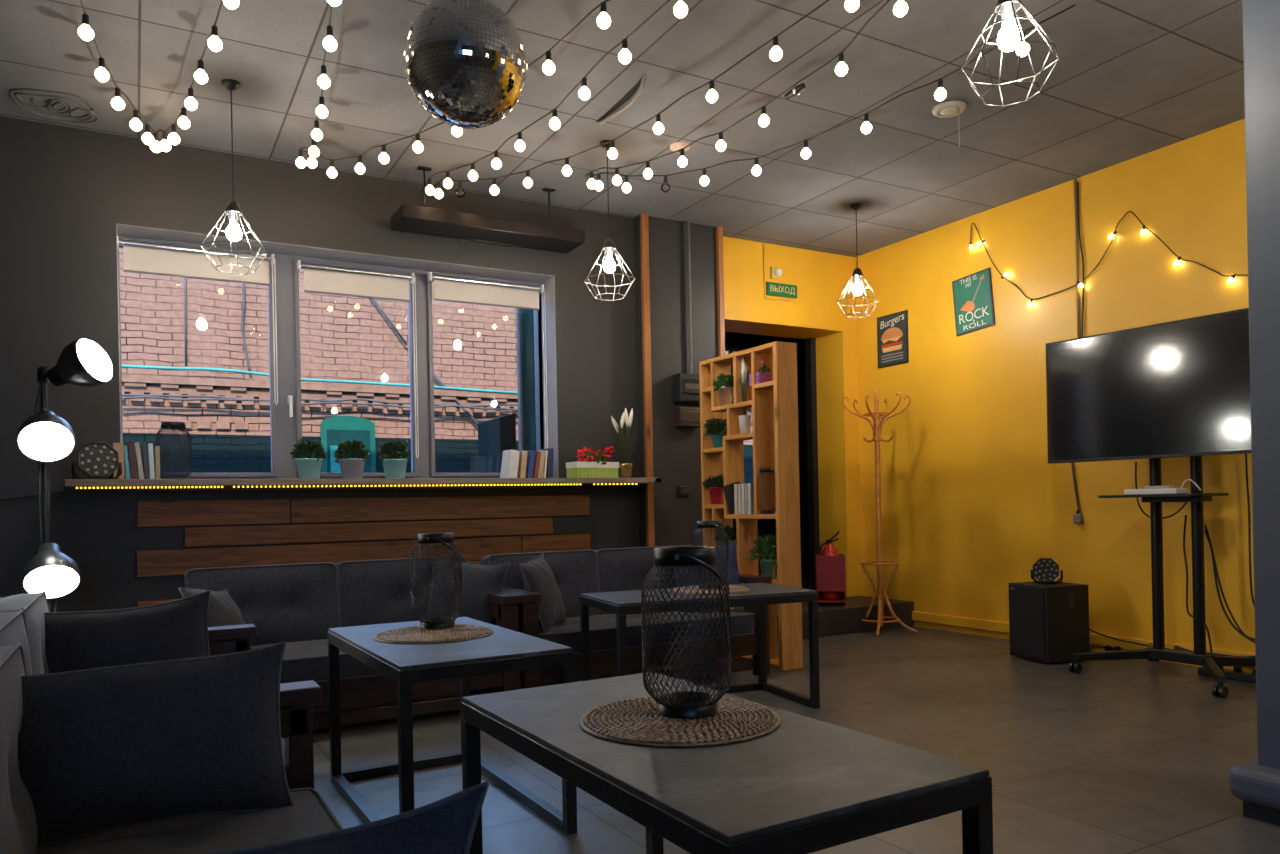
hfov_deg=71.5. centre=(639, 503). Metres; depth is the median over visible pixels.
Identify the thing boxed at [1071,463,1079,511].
hanging cable
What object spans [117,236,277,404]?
roller blind
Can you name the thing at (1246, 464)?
power cable
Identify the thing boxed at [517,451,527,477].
book
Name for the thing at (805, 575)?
floor
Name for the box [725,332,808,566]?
wall
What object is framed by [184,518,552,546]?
plank
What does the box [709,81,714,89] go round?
socket
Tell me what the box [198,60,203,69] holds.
socket
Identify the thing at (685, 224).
cable conduit
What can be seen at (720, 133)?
socket
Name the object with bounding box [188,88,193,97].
socket
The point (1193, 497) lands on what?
shelf
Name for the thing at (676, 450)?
pillar
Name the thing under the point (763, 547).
potted plant
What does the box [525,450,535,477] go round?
book
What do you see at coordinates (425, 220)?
ceiling box
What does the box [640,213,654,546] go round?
trim
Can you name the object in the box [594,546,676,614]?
cushion
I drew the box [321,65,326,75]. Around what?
socket
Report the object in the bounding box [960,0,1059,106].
pendant lamp
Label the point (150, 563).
plank
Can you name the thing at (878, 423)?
coat rack
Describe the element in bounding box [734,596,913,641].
step
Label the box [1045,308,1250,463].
television
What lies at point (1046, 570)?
stage light
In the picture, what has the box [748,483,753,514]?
book
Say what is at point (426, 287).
window
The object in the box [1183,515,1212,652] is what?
power cable
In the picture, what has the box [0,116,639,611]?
wall
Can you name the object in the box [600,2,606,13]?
socket
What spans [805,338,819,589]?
door
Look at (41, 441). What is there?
diffuser
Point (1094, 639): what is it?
baseboard
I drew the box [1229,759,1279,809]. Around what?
trim
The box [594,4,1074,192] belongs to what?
string lights
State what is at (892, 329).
poster
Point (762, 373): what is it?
potted plant
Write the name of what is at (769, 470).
lantern
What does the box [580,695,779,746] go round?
placemat
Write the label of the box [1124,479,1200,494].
media box
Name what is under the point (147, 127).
socket
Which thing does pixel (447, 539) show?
lantern
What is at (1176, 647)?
power cable
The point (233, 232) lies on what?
pendant lamp
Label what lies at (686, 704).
lantern
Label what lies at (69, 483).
shelf
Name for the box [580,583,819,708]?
coffee table
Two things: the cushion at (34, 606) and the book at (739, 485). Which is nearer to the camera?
the cushion at (34, 606)
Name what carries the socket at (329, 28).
attached to the string lights at (603, 20)
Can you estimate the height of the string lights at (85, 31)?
0.219 m
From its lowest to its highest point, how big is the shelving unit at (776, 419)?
2.060 m
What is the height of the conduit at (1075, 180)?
1.133 m
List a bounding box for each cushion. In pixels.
[0,593,48,674]
[0,612,32,674]
[0,646,37,853]
[184,564,337,645]
[335,558,465,626]
[481,551,598,617]
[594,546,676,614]
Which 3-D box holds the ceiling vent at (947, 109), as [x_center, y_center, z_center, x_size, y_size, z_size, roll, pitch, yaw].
[1.715,-2.085,4.927,0.184,0.220,0.184,-1,0,-30]
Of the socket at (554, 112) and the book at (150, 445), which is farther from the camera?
the book at (150, 445)
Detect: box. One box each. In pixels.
[391,166,584,252]
[566,446,618,477]
[672,373,699,403]
[674,407,699,427]
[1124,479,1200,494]
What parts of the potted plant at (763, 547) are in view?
pot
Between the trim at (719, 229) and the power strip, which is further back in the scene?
the trim at (719, 229)
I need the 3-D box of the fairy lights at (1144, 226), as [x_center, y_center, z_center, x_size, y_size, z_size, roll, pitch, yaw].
[3.061,-1.717,5.873,0.037,0.886,2.159,-1,0,-30]
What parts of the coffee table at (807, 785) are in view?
leg, leg, leg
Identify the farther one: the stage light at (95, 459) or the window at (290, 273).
the window at (290, 273)
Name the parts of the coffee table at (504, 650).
leg, leg, floor rail, leg, leg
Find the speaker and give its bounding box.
[1009,581,1089,663]
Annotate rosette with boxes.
[670,142,689,152]
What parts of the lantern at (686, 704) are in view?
handle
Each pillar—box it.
[633,215,717,546]
[1242,0,1279,769]
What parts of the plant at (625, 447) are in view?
pot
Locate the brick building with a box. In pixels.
[119,248,752,482]
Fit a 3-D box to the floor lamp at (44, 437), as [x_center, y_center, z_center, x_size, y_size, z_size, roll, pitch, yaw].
[-2.519,0.203,3.858,0.526,1.816,0.301,-1,0,32]
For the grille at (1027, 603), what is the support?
attached to the speaker
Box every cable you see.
[0,491,63,500]
[762,242,789,301]
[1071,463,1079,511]
[1077,182,1083,336]
[1089,628,1175,649]
[1135,462,1186,518]
[1174,645,1255,659]
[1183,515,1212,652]
[1204,525,1254,639]
[1204,530,1254,642]
[1245,453,1254,607]
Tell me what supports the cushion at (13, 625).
on the sofa at (22, 616)
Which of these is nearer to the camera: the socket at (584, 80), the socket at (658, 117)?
the socket at (584, 80)
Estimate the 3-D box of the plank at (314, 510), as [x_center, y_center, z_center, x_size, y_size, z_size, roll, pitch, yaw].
[-1.265,0.025,5.992,2.050,0.150,0.030,-1,0,-30]
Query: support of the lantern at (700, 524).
on the placemat at (733, 589)
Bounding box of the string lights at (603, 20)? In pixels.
[296,0,610,177]
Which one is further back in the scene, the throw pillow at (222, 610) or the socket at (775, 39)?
the throw pillow at (222, 610)
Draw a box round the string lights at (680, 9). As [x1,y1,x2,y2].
[421,0,687,194]
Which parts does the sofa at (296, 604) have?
rail, seat frame, arm rail, armrest, leg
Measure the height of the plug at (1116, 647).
0.058 m
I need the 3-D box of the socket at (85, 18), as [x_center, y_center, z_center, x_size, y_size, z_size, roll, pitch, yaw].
[-2.265,-1.976,3.634,0.026,0.042,0.026,-1,0,-30]
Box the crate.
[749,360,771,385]
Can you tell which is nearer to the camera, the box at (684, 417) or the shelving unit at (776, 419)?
the shelving unit at (776, 419)
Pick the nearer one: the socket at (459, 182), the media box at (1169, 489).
the media box at (1169, 489)
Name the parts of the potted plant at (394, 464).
pot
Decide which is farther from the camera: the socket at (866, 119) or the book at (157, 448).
the book at (157, 448)
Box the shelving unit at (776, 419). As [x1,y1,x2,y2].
[699,341,802,670]
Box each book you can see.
[113,443,124,478]
[124,446,130,478]
[126,441,137,478]
[134,442,143,478]
[142,442,148,478]
[148,443,154,478]
[155,446,159,478]
[500,450,519,477]
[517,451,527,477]
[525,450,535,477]
[532,451,540,477]
[537,450,545,477]
[540,448,553,477]
[543,450,547,477]
[723,481,739,514]
[734,484,738,514]
[738,484,741,514]
[741,484,744,514]
[745,484,748,514]
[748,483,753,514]
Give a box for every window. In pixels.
[118,236,287,490]
[283,254,424,489]
[420,270,545,488]
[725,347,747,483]
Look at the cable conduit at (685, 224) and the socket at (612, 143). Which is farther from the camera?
the cable conduit at (685, 224)
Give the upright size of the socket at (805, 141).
0.042 m
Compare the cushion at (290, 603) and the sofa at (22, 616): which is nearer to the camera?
the sofa at (22, 616)
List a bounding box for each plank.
[137,499,289,526]
[137,536,520,576]
[138,599,177,606]
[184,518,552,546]
[290,495,589,522]
[468,561,479,564]
[521,534,590,552]
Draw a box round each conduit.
[682,221,692,373]
[1074,179,1079,337]
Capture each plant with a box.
[290,439,326,478]
[334,439,368,478]
[376,440,410,477]
[611,408,644,477]
[702,474,723,503]
[704,418,726,447]
[712,373,733,405]
[714,524,736,544]
[745,533,776,578]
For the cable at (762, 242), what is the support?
attached to the wall at (820, 278)
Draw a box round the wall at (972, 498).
[855,119,1255,672]
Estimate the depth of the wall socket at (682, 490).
6.77 m
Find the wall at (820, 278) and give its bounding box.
[723,236,861,596]
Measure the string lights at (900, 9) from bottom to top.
0.219 m
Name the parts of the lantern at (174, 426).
handle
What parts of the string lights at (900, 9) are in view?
bulb, bulb, bulb, bulb, bulb, bulb, bulb, bulb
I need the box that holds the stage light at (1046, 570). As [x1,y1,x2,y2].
[1031,558,1062,583]
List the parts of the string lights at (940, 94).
bulb, bulb, unlit bulb, bulb, bulb, bulb, bulb, bulb, bulb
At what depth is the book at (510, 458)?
6.10 m
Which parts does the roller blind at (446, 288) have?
rail, pull chain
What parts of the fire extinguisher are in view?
valve handle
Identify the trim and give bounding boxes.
[116,223,558,477]
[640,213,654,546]
[716,226,726,503]
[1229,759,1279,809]
[1243,800,1279,825]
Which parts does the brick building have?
door panel, arched doorway, cornice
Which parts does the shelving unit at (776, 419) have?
panel, panel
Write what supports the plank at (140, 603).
attached to the wall at (64, 191)
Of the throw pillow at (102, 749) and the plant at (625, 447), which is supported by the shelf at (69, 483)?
the plant at (625, 447)
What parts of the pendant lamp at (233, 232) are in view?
cord, bulb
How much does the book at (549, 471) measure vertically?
0.217 m
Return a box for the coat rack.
[842,389,916,636]
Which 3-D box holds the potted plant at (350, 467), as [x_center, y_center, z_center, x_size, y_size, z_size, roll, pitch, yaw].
[-1.781,-0.276,5.499,0.220,0.247,0.198,-1,0,-30]
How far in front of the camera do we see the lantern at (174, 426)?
5.25 m
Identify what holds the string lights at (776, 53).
hanging from the ceiling
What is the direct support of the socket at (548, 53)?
attached to the string lights at (603, 20)
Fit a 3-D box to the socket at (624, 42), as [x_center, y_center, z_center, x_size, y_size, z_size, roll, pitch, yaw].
[-0.067,-2.020,3.913,0.026,0.042,0.026,-1,0,-30]
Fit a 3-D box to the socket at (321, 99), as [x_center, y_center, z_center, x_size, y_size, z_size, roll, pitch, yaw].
[-1.574,-1.990,4.397,0.026,0.042,0.026,-1,0,-30]
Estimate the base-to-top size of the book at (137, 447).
0.221 m
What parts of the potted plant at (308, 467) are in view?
pot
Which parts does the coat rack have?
leg, leg, leg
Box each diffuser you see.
[18,422,73,460]
[24,566,78,597]
[77,339,111,380]
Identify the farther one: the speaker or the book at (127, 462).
the speaker
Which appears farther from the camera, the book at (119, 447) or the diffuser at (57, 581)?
the book at (119, 447)
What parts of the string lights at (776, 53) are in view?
bulb, unlit bulb, bulb, bulb, bulb, bulb, bulb, bulb, bulb, bulb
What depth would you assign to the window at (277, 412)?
5.66 m
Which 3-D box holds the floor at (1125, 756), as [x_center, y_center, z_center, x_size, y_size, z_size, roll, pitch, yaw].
[1.094,1.098,2.334,7.470,0.120,9.800,-1,0,-30]
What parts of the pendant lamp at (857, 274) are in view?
cord, bulb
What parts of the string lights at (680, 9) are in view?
bulb, bulb, bulb, bulb, bulb, bulb, bulb, bulb, bulb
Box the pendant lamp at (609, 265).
[584,140,635,300]
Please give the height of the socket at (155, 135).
0.042 m
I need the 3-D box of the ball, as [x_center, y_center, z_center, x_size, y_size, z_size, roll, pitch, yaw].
[-0.645,-1.775,3.280,0.448,0.744,0.447,-1,0,-27]
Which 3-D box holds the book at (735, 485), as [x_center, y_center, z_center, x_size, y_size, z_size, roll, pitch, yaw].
[0.702,-0.033,6.017,0.134,0.205,0.033,-1,0,-30]
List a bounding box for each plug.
[1073,510,1082,522]
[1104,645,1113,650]
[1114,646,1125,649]
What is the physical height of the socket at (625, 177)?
0.042 m
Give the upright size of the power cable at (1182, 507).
0.344 m
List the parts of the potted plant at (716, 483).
pot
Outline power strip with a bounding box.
[1198,666,1255,682]
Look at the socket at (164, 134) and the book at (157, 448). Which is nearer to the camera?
the socket at (164, 134)
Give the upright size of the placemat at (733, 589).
0.011 m
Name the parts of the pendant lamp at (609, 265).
cord, bulb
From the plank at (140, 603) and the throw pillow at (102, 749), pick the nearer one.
the throw pillow at (102, 749)
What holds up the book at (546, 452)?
on the shelf at (69, 483)
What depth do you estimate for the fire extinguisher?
7.23 m
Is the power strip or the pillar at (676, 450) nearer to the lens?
the power strip
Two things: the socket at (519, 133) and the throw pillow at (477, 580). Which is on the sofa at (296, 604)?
the throw pillow at (477, 580)
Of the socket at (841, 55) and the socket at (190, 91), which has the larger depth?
the socket at (190, 91)
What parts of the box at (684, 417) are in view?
box lid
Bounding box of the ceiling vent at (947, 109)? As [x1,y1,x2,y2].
[932,100,966,145]
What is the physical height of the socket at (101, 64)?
0.042 m
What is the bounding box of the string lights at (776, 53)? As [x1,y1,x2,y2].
[427,0,858,198]
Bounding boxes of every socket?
[82,14,89,26]
[98,58,104,67]
[115,88,120,97]
[133,110,138,118]
[145,124,150,133]
[153,133,158,141]
[162,132,167,140]
[171,124,176,133]
[181,108,186,116]
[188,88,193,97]
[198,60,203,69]
[211,25,217,36]
[298,149,302,156]
[311,138,315,145]
[314,120,318,128]
[319,96,324,105]
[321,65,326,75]
[327,25,332,36]
[416,133,419,141]
[458,181,461,188]
[494,151,498,158]
[518,132,521,139]
[546,51,551,60]
[552,109,556,117]
[582,78,586,86]
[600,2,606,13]
[610,140,614,147]
[622,39,627,49]
[624,176,628,182]
[656,114,660,122]
[663,175,667,183]
[678,486,689,495]
[680,149,684,156]
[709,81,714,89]
[719,132,722,139]
[754,158,758,165]
[761,106,765,114]
[773,36,778,46]
[804,140,807,147]
[839,52,843,61]
[864,113,868,121]
[938,79,942,87]
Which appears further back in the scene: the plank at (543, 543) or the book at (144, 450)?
the plank at (543, 543)
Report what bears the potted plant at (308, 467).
on the shelf at (69, 483)
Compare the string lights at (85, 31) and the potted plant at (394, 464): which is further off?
the potted plant at (394, 464)
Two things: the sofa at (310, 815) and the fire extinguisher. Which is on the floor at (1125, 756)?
the sofa at (310, 815)
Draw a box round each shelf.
[65,478,661,488]
[1098,493,1228,501]
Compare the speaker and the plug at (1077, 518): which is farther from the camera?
the plug at (1077, 518)
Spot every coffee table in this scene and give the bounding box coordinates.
[327,617,576,834]
[461,672,992,853]
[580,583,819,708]
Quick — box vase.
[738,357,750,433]
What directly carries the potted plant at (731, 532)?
on the shelving unit at (776, 419)
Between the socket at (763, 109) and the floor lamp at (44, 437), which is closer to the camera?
the floor lamp at (44, 437)
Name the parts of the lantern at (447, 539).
handle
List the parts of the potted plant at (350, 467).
pot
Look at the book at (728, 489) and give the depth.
6.04 m
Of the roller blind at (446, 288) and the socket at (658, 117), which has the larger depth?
the roller blind at (446, 288)
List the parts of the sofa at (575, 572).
arm rail, armrest, leg, seat frame, rail, armrest, leg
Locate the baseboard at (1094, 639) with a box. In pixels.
[912,611,1255,655]
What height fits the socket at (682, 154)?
0.042 m
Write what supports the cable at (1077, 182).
attached to the wall at (972, 498)
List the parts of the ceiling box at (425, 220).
hanger rod, hanger rod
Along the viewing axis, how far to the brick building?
10.91 m
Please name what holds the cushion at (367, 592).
on the sofa at (296, 604)
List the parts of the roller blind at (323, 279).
rail, pull chain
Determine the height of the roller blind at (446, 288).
1.365 m
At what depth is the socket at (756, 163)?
5.28 m
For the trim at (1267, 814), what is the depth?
2.86 m
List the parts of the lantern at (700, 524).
handle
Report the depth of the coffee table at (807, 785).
1.51 m
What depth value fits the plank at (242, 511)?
5.26 m
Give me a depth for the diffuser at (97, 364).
3.76 m
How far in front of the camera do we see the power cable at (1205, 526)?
5.19 m
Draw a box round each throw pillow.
[18,641,293,849]
[44,590,210,672]
[179,588,251,649]
[201,779,490,853]
[425,557,509,625]
[518,553,566,632]
[673,541,748,612]
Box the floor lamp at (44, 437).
[17,338,112,611]
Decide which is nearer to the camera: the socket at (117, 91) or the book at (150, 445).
the socket at (117, 91)
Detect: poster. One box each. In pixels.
[877,310,908,367]
[952,267,994,335]
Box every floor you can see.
[313,626,1279,853]
[758,566,809,589]
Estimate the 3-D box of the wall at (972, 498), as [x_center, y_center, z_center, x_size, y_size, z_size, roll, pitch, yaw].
[4.290,-0.636,4.008,0.200,3.220,9.120,-1,0,-30]
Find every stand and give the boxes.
[816,554,845,605]
[1068,456,1255,697]
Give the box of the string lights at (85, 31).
[78,0,238,152]
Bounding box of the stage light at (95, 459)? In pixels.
[71,442,121,478]
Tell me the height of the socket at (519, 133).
0.042 m
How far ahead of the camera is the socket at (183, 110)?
4.48 m
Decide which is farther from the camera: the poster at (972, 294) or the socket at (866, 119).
the poster at (972, 294)
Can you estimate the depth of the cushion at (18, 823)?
1.64 m
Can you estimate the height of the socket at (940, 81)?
0.042 m
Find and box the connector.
[785,83,805,99]
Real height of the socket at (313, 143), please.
0.042 m
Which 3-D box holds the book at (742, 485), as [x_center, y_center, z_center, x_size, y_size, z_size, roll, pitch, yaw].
[0.743,-0.034,5.946,0.134,0.205,0.030,-1,0,-30]
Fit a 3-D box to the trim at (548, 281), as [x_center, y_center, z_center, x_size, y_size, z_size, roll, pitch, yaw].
[-1.841,-0.886,5.831,2.720,1.465,0.238,-1,0,-30]
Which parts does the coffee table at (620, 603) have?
leg, leg, floor rail, leg, leg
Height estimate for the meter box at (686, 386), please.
0.215 m
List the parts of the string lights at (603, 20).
bulb, bulb, bulb, bulb, bulb, bulb, bulb, bulb, bulb, bulb, bulb, bulb, bulb, bulb, bulb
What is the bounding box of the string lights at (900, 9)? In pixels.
[586,0,907,188]
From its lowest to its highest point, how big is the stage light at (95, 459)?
0.238 m
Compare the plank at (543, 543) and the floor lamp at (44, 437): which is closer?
the floor lamp at (44, 437)
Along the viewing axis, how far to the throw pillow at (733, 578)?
5.52 m
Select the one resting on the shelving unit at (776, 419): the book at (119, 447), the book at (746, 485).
the book at (746, 485)
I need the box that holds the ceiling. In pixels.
[0,0,1244,256]
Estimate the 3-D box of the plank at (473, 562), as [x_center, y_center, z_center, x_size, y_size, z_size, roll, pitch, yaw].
[-1.639,0.463,5.775,2.340,0.120,0.030,-1,0,-30]
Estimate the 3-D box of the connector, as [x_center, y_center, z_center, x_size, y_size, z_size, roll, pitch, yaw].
[0.776,-2.066,4.450,0.048,0.048,0.130,-1,0,-28]
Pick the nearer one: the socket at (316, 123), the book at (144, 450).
the socket at (316, 123)
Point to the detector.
(775, 272)
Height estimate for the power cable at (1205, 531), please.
0.651 m
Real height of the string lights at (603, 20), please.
0.217 m
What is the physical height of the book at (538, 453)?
0.196 m
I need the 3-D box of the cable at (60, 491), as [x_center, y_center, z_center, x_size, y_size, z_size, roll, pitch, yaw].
[-3.637,-0.012,4.639,1.061,0.100,0.012,-1,0,-30]
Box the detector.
[770,267,781,279]
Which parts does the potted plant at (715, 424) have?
pot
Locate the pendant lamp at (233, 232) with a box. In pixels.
[200,79,267,274]
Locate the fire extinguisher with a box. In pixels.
[819,531,839,599]
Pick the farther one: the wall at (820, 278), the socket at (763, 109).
the wall at (820, 278)
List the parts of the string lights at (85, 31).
bulb, bulb, bulb, bulb, bulb, bulb, bulb, bulb, bulb, bulb, bulb, bulb, bulb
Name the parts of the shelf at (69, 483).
led strip, led strip, led strip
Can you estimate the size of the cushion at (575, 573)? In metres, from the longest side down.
0.708 x 0.420 x 0.148 m
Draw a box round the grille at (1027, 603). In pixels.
[1009,585,1045,659]
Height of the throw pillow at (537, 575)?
0.435 m
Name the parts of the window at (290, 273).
handle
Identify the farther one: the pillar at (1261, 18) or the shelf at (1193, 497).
the shelf at (1193, 497)
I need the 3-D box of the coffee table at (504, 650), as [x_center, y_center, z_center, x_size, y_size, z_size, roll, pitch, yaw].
[-0.710,0.774,3.170,0.565,0.600,1.020,-1,0,-31]
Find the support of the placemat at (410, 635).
on the coffee table at (504, 650)
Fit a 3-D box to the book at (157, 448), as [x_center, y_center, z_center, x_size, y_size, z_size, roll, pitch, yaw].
[-2.803,-0.232,5.165,0.023,0.200,0.154,-1,0,-30]
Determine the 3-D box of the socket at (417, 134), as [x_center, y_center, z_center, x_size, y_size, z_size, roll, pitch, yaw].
[-1.213,-1.997,4.853,0.026,0.042,0.026,-1,0,-30]
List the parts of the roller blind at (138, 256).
rail, pull chain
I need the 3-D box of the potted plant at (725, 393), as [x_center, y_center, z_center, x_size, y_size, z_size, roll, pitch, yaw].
[0.601,-0.790,6.155,0.205,0.232,0.181,-1,0,-30]
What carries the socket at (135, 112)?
attached to the string lights at (85, 31)
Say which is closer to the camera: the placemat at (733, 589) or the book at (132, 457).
the placemat at (733, 589)
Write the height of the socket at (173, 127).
0.042 m
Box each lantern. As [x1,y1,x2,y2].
[155,422,191,478]
[410,533,462,628]
[641,546,730,718]
[692,521,728,588]
[753,468,775,513]
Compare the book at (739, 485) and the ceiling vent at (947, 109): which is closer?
the ceiling vent at (947, 109)
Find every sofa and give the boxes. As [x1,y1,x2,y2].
[0,591,320,789]
[0,643,342,853]
[184,556,520,729]
[480,545,770,689]
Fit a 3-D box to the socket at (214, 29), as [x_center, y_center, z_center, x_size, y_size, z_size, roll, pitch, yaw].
[-1.788,-1.986,3.739,0.026,0.042,0.026,-1,0,-30]
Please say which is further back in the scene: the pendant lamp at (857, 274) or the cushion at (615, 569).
the pendant lamp at (857, 274)
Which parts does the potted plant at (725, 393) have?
pot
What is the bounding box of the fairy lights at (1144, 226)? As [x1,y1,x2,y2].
[970,211,1247,306]
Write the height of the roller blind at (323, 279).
1.266 m
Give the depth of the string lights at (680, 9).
4.57 m
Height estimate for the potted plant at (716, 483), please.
0.215 m
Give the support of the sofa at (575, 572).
on the floor at (1125, 756)
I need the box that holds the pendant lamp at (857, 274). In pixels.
[837,203,878,317]
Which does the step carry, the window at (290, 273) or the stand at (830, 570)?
the stand at (830, 570)
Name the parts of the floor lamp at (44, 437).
swivel arm, lamp cord, lamp shade, lamp shade, lamp shade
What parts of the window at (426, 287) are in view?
sash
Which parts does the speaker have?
handle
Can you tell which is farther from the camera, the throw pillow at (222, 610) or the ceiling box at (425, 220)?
the ceiling box at (425, 220)
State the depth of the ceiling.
4.68 m
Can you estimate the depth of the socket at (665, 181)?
5.54 m
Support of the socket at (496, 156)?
attached to the string lights at (680, 9)
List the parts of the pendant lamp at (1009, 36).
bulb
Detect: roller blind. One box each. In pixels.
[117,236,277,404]
[297,260,418,458]
[428,272,547,448]
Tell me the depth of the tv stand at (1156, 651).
5.01 m
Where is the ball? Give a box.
[403,0,526,128]
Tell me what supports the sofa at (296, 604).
on the floor at (1125, 756)
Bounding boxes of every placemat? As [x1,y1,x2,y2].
[373,624,492,643]
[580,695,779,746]
[669,585,749,594]
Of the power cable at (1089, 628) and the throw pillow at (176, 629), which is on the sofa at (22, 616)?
the throw pillow at (176, 629)
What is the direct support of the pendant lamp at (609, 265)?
hanging from the ceiling
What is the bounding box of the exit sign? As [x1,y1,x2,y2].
[766,282,796,298]
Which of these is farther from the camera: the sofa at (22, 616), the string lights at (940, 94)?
the string lights at (940, 94)
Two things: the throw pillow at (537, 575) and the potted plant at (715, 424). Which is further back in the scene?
the potted plant at (715, 424)
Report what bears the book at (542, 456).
on the shelf at (69, 483)
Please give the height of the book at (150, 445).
0.216 m
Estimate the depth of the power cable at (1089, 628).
5.78 m

